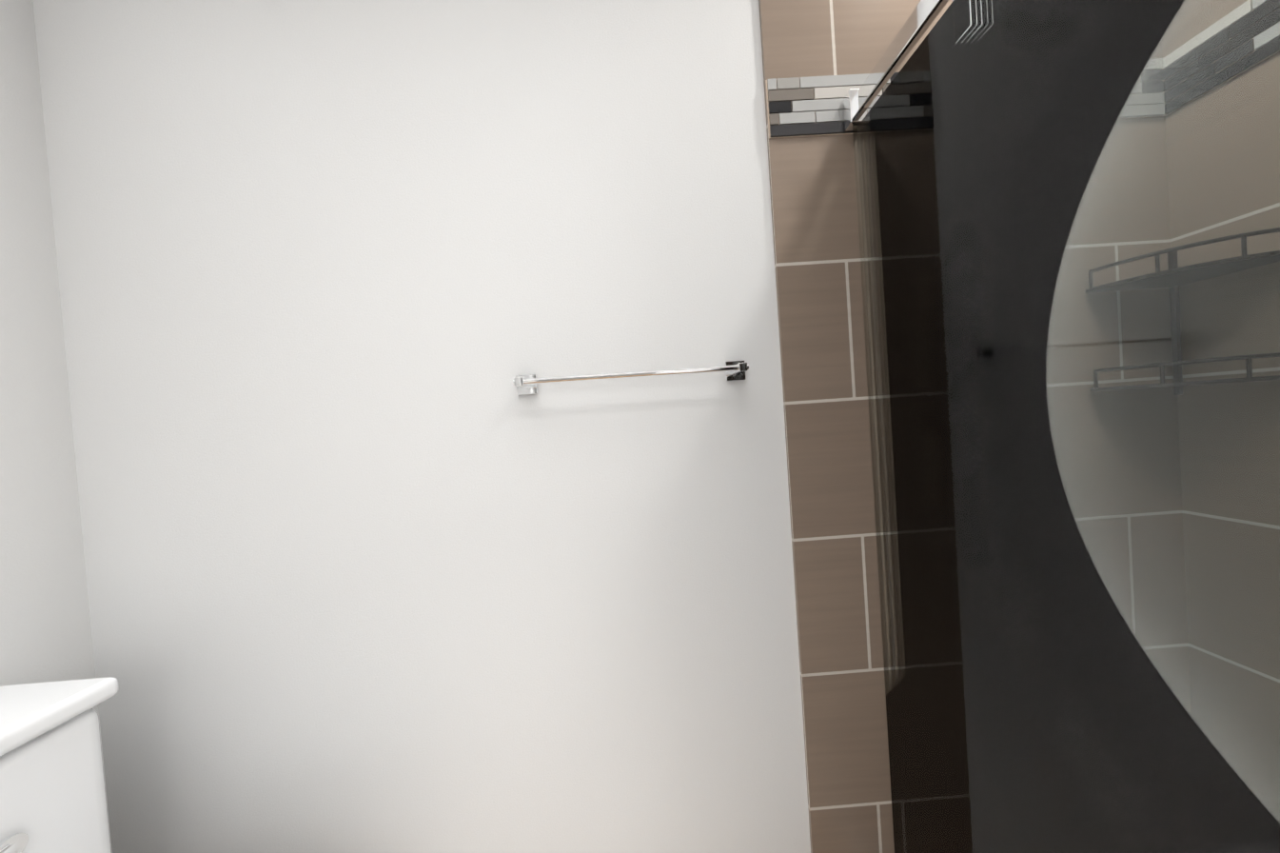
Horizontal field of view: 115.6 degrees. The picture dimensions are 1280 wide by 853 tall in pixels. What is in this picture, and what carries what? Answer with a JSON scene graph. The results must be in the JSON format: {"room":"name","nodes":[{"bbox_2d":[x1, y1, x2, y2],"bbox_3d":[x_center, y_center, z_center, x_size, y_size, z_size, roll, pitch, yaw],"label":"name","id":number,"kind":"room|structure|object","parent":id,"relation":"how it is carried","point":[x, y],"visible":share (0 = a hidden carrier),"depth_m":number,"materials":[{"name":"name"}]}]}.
{"room":"bathroom","nodes":[
{"label":"bathroom","id":0,"kind":"room"},
{"bbox_2d":[0,0,112,852],"bbox_3d":[-1.268,0.073,-0.015,0.120,2.440,2.015,-4,1,-1],"label":"wall","id":1,"kind":"structure","parent":0,"point":[45,628],"depth_m":0.82,"materials":[{"name":"grey paint"}]},
{"bbox_2d":[32,0,810,852],"bbox_3d":[0.055,-0.034,0.957,2.570,2.440,0.120,-4,1,-1],"label":"wall","id":2,"kind":"structure","parent":0,"point":[381,554],"depth_m":0.89,"materials":[{"name":"grey paint"}]},
{"bbox_2d":[512,359,748,394],"bbox_3d":[-0.018,-0.107,0.858,0.504,0.044,0.068,-4,1,-1],"label":"towel rail","id":3,"kind":"object","parent":2,"relation":"attached to","point":[527,384],"visible":1,"depth_m":0.83,"materials":[{"name":"silver metal"}]},
{"bbox_3d":[0.105,1.256,-0.209,2.690,0.100,2.495,-4,1,-1],"label":"floor","id":4,"kind":"structure","parent":0,"visible":0},
{"bbox_2d":[0,676,118,852],"bbox_3d":[-0.780,0.851,0.510,0.751,0.802,0.492,-4,1,-1],"label":"bathroom vanity","id":5,"kind":"object","parent":4,"relation":"on","point":[52,793],"visible":1,"depth_m":0.67,"materials":[{"name":"white wood"}]},
{"bbox_2d":[843,0,1279,852],"bbox_3d":[0.535,0.221,0.022,0.081,1.899,1.751,-4,1,-1],"label":"shower enclosure","id":6,"kind":"object","parent":4,"relation":"on","point":[1037,700],"visible":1,"depth_m":0.56,"materials":[{"name":"glass"}]},
{"bbox_3d":[1.297,-0.101,-0.028,0.120,2.440,1.895,-4,1,-1],"label":"wall","id":7,"kind":"structure","parent":0,"visible":0},
{"bbox_2d":[758,0,1279,852],"bbox_3d":[0.787,-0.067,0.022,0.900,2.440,1.775,-4,1,-1],"label":"shower wall tile","id":8,"kind":"structure","parent":7,"relation":"attached to","point":[821,59],"depth_m":0.89,"materials":[{"name":"beige tile"}]},
{"bbox_2d":[1085,227,1279,394],"bbox_3d":[1.100,-0.223,0.801,0.200,0.320,0.200,-4,1,-1],"label":"caddy shelf","id":9,"kind":"object","parent":7,"relation":"attached to","point":[1211,267],"depth_m":0.80,"materials":[{"name":"grey metal"}]}
]}

